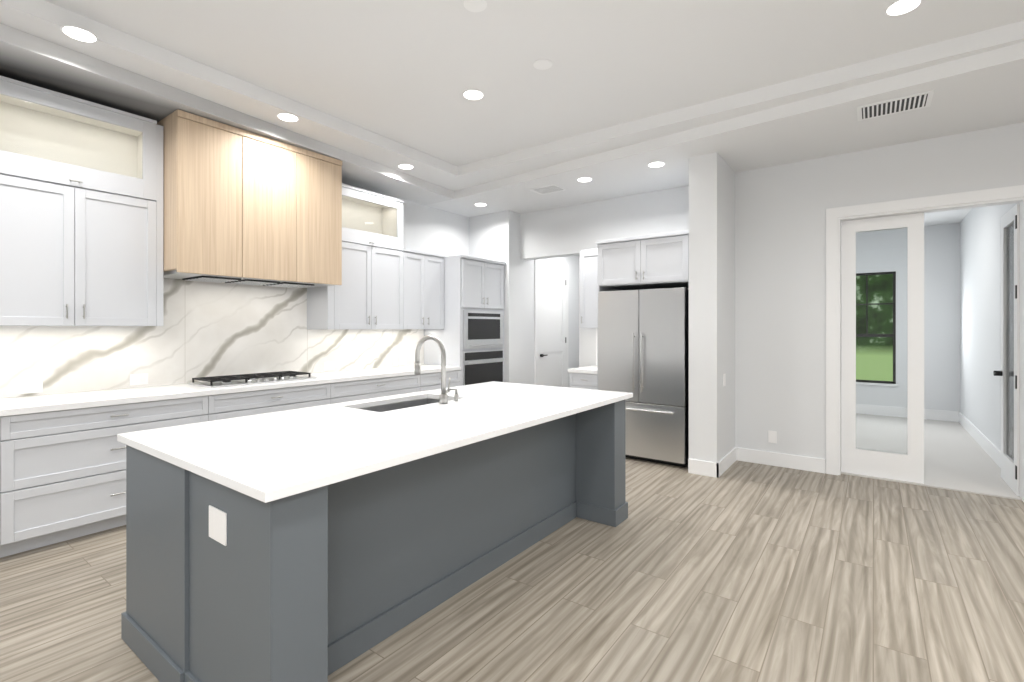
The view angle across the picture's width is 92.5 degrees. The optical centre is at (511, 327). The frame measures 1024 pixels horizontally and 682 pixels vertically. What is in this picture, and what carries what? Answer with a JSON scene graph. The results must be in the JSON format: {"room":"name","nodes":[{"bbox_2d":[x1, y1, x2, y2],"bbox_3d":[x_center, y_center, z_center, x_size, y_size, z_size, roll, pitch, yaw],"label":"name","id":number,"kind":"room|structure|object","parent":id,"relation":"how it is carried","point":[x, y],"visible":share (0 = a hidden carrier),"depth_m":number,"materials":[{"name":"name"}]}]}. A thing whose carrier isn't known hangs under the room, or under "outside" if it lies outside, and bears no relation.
{"room":"kitchen","nodes":[
{"label":"kitchen","id":0,"kind":"room"},
{"bbox_2d":[0,183,468,397],"bbox_3d":[-3.134,-0.300,4.038,0.162,3.400,9.180,0,0,36],"label":"wall","id":1,"kind":"structure","parent":0,"point":[208,329],"depth_m":4.48,"materials":[{"name":"stone"}]},
{"bbox_2d":[18,380,42,393],"bbox_3d":[-3.431,0.420,3.492,0.007,0.090,0.126,0,0,36],"label":"electrical outlet plate","id":2,"kind":"object","parent":1,"relation":"attached to","point":[32,386],"depth_m":3.49,"materials":[{"name":"white plastic"}]},
{"bbox_2d":[0,148,162,325],"bbox_3d":[-3.194,-0.573,3.511,0.388,1.114,1.069,0,0,36],"label":"upper cabinet","id":3,"kind":"object","parent":1,"relation":"attached to","point":[81,212],"depth_m":3.42,"materials":[{"name":"white wood"}]},
{"bbox_2d":[129,373,147,385],"bbox_3d":[-3.051,0.420,4.008,0.007,0.090,0.126,0,0,36],"label":"electrical outlet plate","id":4,"kind":"object","parent":1,"relation":"attached to","point":[134,379],"depth_m":4.00,"materials":[{"name":"white plastic"}]},
{"bbox_2d":[157,109,341,287],"bbox_3d":[-2.344,-1.024,4.437,0.635,1.239,1.420,0,0,36],"label":"range hood","id":5,"kind":"object","parent":1,"relation":"attached to","point":[241,206],"visible":0.98,"depth_m":4.10,"materials":[{"name":"brown wood"}]},
{"bbox_2d":[307,224,407,328],"bbox_3d":[-1.715,-0.520,5.516,0.388,1.070,1.055,0,0,36],"label":"upper cabinet","id":6,"kind":"object","parent":1,"relation":"attached to","point":[373,291],"depth_m":5.37,"materials":[{"name":"white wood"}]},
{"bbox_2d":[408,249,443,328],"bbox_3d":[-1.251,-0.462,6.145,0.388,0.954,0.742,0,0,36],"label":"upper cabinet","id":7,"kind":"object","parent":1,"relation":"attached to","point":[425,272],"depth_m":6.06,"materials":[{"name":"white wood"}]},
{"bbox_2d":[0,457,1023,681],"bbox_3d":[0.697,1.460,2.083,8.750,0.120,10.580,0,0,36],"label":"floor","id":8,"kind":"structure","parent":0,"point":[739,571],"depth_m":2.54,"materials":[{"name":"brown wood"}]},
{"bbox_2d":[0,416,3,557],"bbox_3d":[-3.651,0.962,2.654,0.668,0.874,1.140,0,0,36],"label":"base cabinet","id":9,"kind":"object","parent":8,"relation":"on","point":[1,417],"depth_m":2.92,"materials":[{"name":"white wood"}]},
{"bbox_2d":[4,396,211,556],"bbox_3d":[-2.976,0.962,3.570,0.668,0.874,1.135,0,0,36],"label":"base cabinet","id":10,"kind":"object","parent":8,"relation":"on","point":[62,466],"depth_m":3.18,"materials":[{"name":"white wood"}]},
{"bbox_2d":[0,364,459,415],"bbox_3d":[-2.774,0.505,3.831,0.683,0.040,6.276,0,0,36],"label":"countertop","id":11,"kind":"structure","parent":10,"relation":"on","point":[63,402],"depth_m":3.74,"materials":[{"name":"white stone"}]},
{"bbox_2d":[188,371,316,387],"bbox_3d":[-2.335,0.458,4.467,0.460,0.052,0.930,0,0,36],"label":"cooktop","id":12,"kind":"object","parent":11,"relation":"in","point":[237,380],"visible":1,"depth_m":4.34,"materials":[{"name":"silver metal"}]},
{"bbox_2d":[212,384,331,420],"bbox_3d":[-2.323,0.962,4.456,0.668,0.874,1.067,0,0,36],"label":"base cabinet","id":13,"kind":"object","parent":8,"relation":"on","point":[237,404],"depth_m":4.22,"materials":[{"name":"white wood"}]},
{"bbox_2d":[117,401,627,681],"bbox_3d":[-0.454,0.956,2.915,1.277,0.888,2.686,0,0,36],"label":"kitchen island","id":14,"kind":"object","parent":8,"relation":"on","point":[321,543],"depth_m":2.08,"materials":[{"name":"grey wood"}]},
{"bbox_2d":[117,405,496,504],"bbox_3d":[-0.935,0.496,2.259,1.325,0.032,1.075,0,0,36],"label":"island countertop","id":15,"kind":"structure","parent":14,"relation":"on","point":[277,456],"depth_m":2.04,"materials":[{"name":"white stone"}]},
{"bbox_2d":[353,397,452,412],"bbox_3d":[-0.686,0.617,3.190,0.394,0.235,0.744,0,0,36],"label":"sink","id":16,"kind":"object","parent":15,"relation":"in","point":[381,406],"depth_m":3.37,"materials":[{"name":"silver metal"}]},
{"bbox_2d":[333,393,568,436],"bbox_3d":[-0.403,0.496,2.981,1.325,0.032,0.720,0,0,36],"label":"island countertop","id":17,"kind":"structure","parent":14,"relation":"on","point":[503,416],"depth_m":2.82,"materials":[{"name":"white stone"}]},
{"bbox_2d":[414,335,457,403],"bbox_3d":[-0.495,0.262,3.232,0.288,0.435,0.172,0,0,36],"label":"faucet","id":18,"kind":"object","parent":17,"relation":"on","point":[443,397],"visible":1,"depth_m":3.13,"materials":[{"name":"silver metal"}]},
{"bbox_2d":[421,381,632,416],"bbox_3d":[0.087,0.496,3.645,1.325,0.032,0.930,0,0,36],"label":"island countertop","id":19,"kind":"structure","parent":14,"relation":"on","point":[575,400],"depth_m":3.54,"materials":[{"name":"white stone"}]},
{"bbox_2d":[332,372,427,403],"bbox_3d":[-1.645,0.962,5.375,0.668,0.874,1.216,0,0,36],"label":"base cabinet","id":20,"kind":"object","parent":8,"relation":"on","point":[351,390],"depth_m":5.13,"materials":[{"name":"white wood"}]},
{"bbox_2d":[428,368,460,389],"bbox_3d":[-1.119,0.962,6.089,0.668,0.874,0.676,0,0,36],"label":"base cabinet","id":21,"kind":"object","parent":8,"relation":"on","point":[434,378],"depth_m":5.88,"materials":[{"name":"white wood"}]},
{"bbox_2d":[424,255,505,385],"bbox_3d":[-0.617,0.239,6.715,0.733,2.319,0.917,0,0,36],"label":"tall cabinet","id":22,"kind":"object","parent":8,"relation":"on","point":[470,335],"visible":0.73,"depth_m":6.39,"materials":[{"name":"white wood"}]},
{"bbox_2d":[568,365,596,389],"bbox_3d":[1.044,0.942,5.955,0.443,0.914,0.730,0,0,36],"label":"base cabinet","id":23,"kind":"object","parent":8,"relation":"on","point":[583,377],"visible":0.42,"depth_m":5.71,"materials":[{"name":"white wood"}]},
{"bbox_2d":[598,288,688,466],"bbox_3d":[1.541,0.499,5.410,0.940,1.799,0.841,0,0,36],"label":"refrigerator","id":24,"kind":"object","parent":8,"relation":"on","point":[643,346],"visible":0.75,"depth_m":5.04,"materials":[{"name":"silver metal"}]},
{"bbox_2d":[0,0,1023,216],"bbox_3d":[0.281,-1.815,1.519,8.750,0.330,9.180,0,0,36],"label":"ceiling tray","id":25,"kind":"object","parent":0,"point":[616,98],"visible":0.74,"depth_m":3.51,"materials":[{"name":"paint"}]},
{"bbox_2d":[60,25,98,42],"bbox_3d":[-2.572,-1.747,2.915,0.173,0.005,0.173,0,0,-3],"label":"recessed light","id":26,"kind":"object","parent":25,"relation":"attached to","point":[77,33],"depth_m":2.91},
{"bbox_2d":[276,113,298,121],"bbox_3d":[-1.859,-1.747,4.067,0.173,0.005,0.173,0,0,-3],"label":"recessed light","id":27,"kind":"object","parent":25,"relation":"attached to","point":[288,117],"depth_m":4.06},
{"bbox_2d":[398,164,413,168],"bbox_3d":[-1.150,-1.747,5.308,0.173,0.005,0.173,0,0,30],"label":"recessed light","id":28,"kind":"object","parent":25,"relation":"attached to","point":[403,166],"depth_m":5.29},
{"bbox_2d":[462,89,483,99],"bbox_3d":[-0.308,-1.857,3.905,0.173,0.005,0.173,0,0,30],"label":"recessed light","id":29,"kind":"object","parent":25,"relation":"attached to","point":[472,94],"depth_m":3.89,"materials":[{"name":"white glass"}]},
{"bbox_2d":[464,0,486,11],"bbox_3d":[-0.211,-1.857,2.814,0.133,0.005,0.133,0,0,12],"label":"recessed light","id":30,"kind":"object","parent":25,"relation":"attached to","point":[471,5],"depth_m":2.82,"materials":[{"name":"white plastic"}]},
{"bbox_2d":[474,203,486,205],"bbox_3d":[-0.418,-1.647,6.545,0.173,0.005,0.173,0,0,30],"label":"recessed light","id":31,"kind":"object","parent":25,"relation":"attached to","point":[476,204],"depth_m":6.52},
{"bbox_2d":[533,59,551,69],"bbox_3d":[0.218,-1.857,3.455,0.133,0.005,0.133,0,0,30],"label":"recessed light","id":32,"kind":"object","parent":25,"relation":"attached to","point":[542,64],"depth_m":3.45,"materials":[{"name":"white plastic"}]},
{"bbox_2d":[529,184,566,194],"bbox_3d":[0.426,-1.645,5.836,0.360,0.009,0.280,0,0,36],"label":"air vent grille","id":33,"kind":"object","parent":25,"relation":"attached to","point":[553,188],"depth_m":5.81,"materials":[{"name":"white metal"}]},
{"bbox_2d":[577,177,592,181],"bbox_3d":[0.807,-1.647,5.443,0.173,0.005,0.173,0,0,-3],"label":"recessed light","id":34,"kind":"object","parent":25,"relation":"attached to","point":[583,179],"depth_m":5.43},
{"bbox_2d":[647,161,664,167],"bbox_3d":[1.456,-1.647,4.940,0.173,0.005,0.173,0,0,12],"label":"recessed light","id":35,"kind":"object","parent":25,"relation":"attached to","point":[653,164],"depth_m":4.93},
{"bbox_2d":[857,90,933,120],"bbox_3d":[2.838,-1.645,3.647,0.440,0.009,0.300,0,0,36],"label":"air vent grille","id":36,"kind":"object","parent":25,"relation":"attached to","point":[898,105],"depth_m":3.63,"materials":[{"name":"white metal"}]},
{"bbox_2d":[884,0,922,15],"bbox_3d":[2.261,-1.857,2.831,0.173,0.005,0.173,0,0,30],"label":"recessed light","id":37,"kind":"object","parent":25,"relation":"attached to","point":[899,7],"depth_m":2.84,"materials":[{"name":"white glass"}]},
{"bbox_2d":[528,255,578,387],"bbox_3d":[1.161,-0.100,7.692,1.200,3.000,1.800,0,0,36],"label":"wall","id":38,"kind":"structure","parent":0,"point":[572,262],"depth_m":8.24,"materials":[{"name":"paint"}]},
{"bbox_2d":[534,259,567,386],"bbox_3d":[0.639,0.172,7.778,0.018,2.455,0.990,0,0,36],"label":"door frame","id":39,"kind":"structure","parent":38,"relation":"attached to","point":[549,263],"depth_m":7.42,"materials":[{"name":"white wood"}]},
{"bbox_2d":[538,264,565,386],"bbox_3d":[0.657,0.207,7.765,0.059,2.369,0.834,0,0,36],"label":"pantry door","id":40,"kind":"structure","parent":38,"relation":"in","point":[551,325],"depth_m":7.76,"materials":[{"name":"white wood"}]},
{"bbox_2d":[469,186,688,383],"bbox_3d":[0.891,-0.300,6.474,3.450,3.400,0.480,0,0,36],"label":"wall","id":41,"kind":"structure","parent":0,"point":[515,241],"depth_m":6.78,"materials":[{"name":"paint"}]},
{"bbox_2d":[580,248,603,330],"bbox_3d":[1.135,-0.480,6.064,0.430,0.960,0.448,0,0,36],"label":"upper cabinet","id":42,"kind":"object","parent":41,"relation":"attached to","point":[589,291],"depth_m":5.95,"materials":[{"name":"white wood"}]},
{"bbox_2d":[596,328,596,364],"bbox_3d":[1.264,0.242,6.241,0.428,0.483,0.012,0,0,36],"label":"wall","id":43,"kind":"structure","parent":41,"relation":"attached to","point":[596,346],"depth_m":6.36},
{"bbox_2d":[596,231,688,290],"bbox_3d":[1.599,-0.710,5.473,1.018,0.500,0.848,0,0,36],"label":"upper cabinet","id":44,"kind":"object","parent":41,"relation":"attached to","point":[658,261],"depth_m":5.13,"materials":[{"name":"white wood"}]},
{"bbox_2d":[689,152,734,462],"bbox_3d":[2.156,-0.300,5.132,0.260,3.400,1.140,0,0,36],"label":"wall","id":45,"kind":"structure","parent":0,"point":[711,297],"depth_m":4.70,"materials":[{"name":"paint"}]},
{"bbox_2d":[723,374,725,385],"bbox_3d":[2.085,0.510,4.811,0.005,0.120,0.080,0,0,36],"label":"switch plate","id":46,"kind":"object","parent":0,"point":[724,375],"depth_m":4.80,"materials":[{"name":"white plastic"}]},
{"bbox_2d":[715,447,736,477],"bbox_3d":[2.142,1.332,4.880,0.016,0.135,0.750,0,0,36],"label":"baseboard","id":47,"kind":"structure","parent":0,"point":[721,466],"depth_m":4.80,"materials":[{"name":"white wood"}]},
{"bbox_2d":[735,122,1023,458],"bbox_3d":[4.379,-0.300,3.816,4.880,3.400,0.140,0,0,36],"label":"wall","id":48,"kind":"structure","parent":0,"point":[780,299],"depth_m":4.85,"materials":[{"name":"paint"}]},
{"bbox_2d":[768,430,776,442],"bbox_3d":[2.655,1.110,4.996,0.075,0.120,0.006,0,0,36],"label":"electrical outlet","id":49,"kind":"object","parent":48,"relation":"attached to","point":[772,436],"depth_m":4.99,"materials":[{"name":"white plastic"}]},
{"bbox_2d":[737,447,825,472],"bbox_3d":[2.695,1.332,4.961,0.810,0.135,0.016,0,0,36],"label":"baseboard","id":50,"kind":"structure","parent":48,"relation":"attached to","point":[798,462],"depth_m":4.93,"materials":[{"name":"white wood"}]},
{"bbox_2d":[841,213,923,483],"bbox_3d":[3.438,0.180,4.566,0.614,2.419,0.044,0,0,36],"label":"french door","id":51,"kind":"structure","parent":48,"relation":"in","point":[909,466],"depth_m":4.52,"materials":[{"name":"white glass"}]},
{"bbox_2d":[826,185,1023,501],"bbox_3d":[3.649,0.128,4.343,1.450,2.545,0.158,0,0,36],"label":"door frame","id":52,"kind":"structure","parent":48,"relation":"attached to","point":[835,217],"depth_m":4.63,"materials":[{"name":"white wood"}]},
{"bbox_2d":[856,223,959,411],"bbox_3d":[5.718,-0.100,7.991,2.280,3.000,0.150,0,0,36],"label":"wall","id":53,"kind":"structure","parent":0,"point":[941,242],"depth_m":7.43,"materials":[{"name":"paint"}]},
{"bbox_2d":[856,271,897,385],"bbox_3d":[5.737,0.010,7.921,0.795,1.800,0.120,0,0,36],"label":"window","id":54,"kind":"structure","parent":53,"relation":"in","point":[874,382],"depth_m":7.79,"materials":[{"name":"metal"}]},
{"bbox_2d":[856,404,957,421],"bbox_3d":[5.664,1.311,7.927,2.310,0.153,0.016,0,0,36],"label":"baseboard","id":55,"kind":"structure","parent":53,"relation":"attached to","point":[930,414],"depth_m":7.62,"materials":[{"name":"white wood"}]},
{"bbox_2d":[858,208,971,232],"bbox_3d":[4.540,-1.600,6.368,2.550,0.100,4.160,0,0,36],"label":"ceiling","id":56,"kind":"structure","parent":0,"point":[944,217],"depth_m":6.87,"materials":[{"name":"paint"}]},
{"bbox_2d":[841,413,1021,499],"bbox_3d":[4.566,1.394,6.362,2.600,0.012,4.340,0,0,36],"label":"floor","id":57,"kind":"structure","parent":0,"point":[957,457],"depth_m":5.42,"materials":[{"name":"grey"}]},
{"bbox_2d":[960,203,1018,450],"bbox_3d":[5.518,-0.100,5.647,0.120,3.000,4.160,0,0,36],"label":"wall","id":58,"kind":"structure","parent":0,"point":[962,310],"depth_m":5.79,"materials":[{"name":"paint"}]},
{"bbox_2d":[958,412,1000,467],"bbox_3d":[5.419,1.311,5.627,0.016,0.153,4.010,0,0,36],"label":"baseboard","id":59,"kind":"structure","parent":58,"relation":"attached to","point":[978,436],"depth_m":5.70,"materials":[{"name":"white wood"}]},
{"bbox_2d":[993,203,1019,495],"bbox_3d":[4.366,0.180,4.320,0.103,2.419,0.645,0,0,36],"label":"french door","id":60,"kind":"structure","parent":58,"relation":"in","point":[1009,373],"depth_m":4.33,"materials":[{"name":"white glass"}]},
{"label":"outside","id":61,"kind":"structure","parent":0,"visible":0},
{"bbox_2d":[856,274,892,380],"bbox_3d":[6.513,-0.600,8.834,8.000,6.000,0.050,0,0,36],"label":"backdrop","id":62,"kind":"structure","parent":61,"point":[876,355],"depth_m":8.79,"materials":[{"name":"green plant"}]}
]}

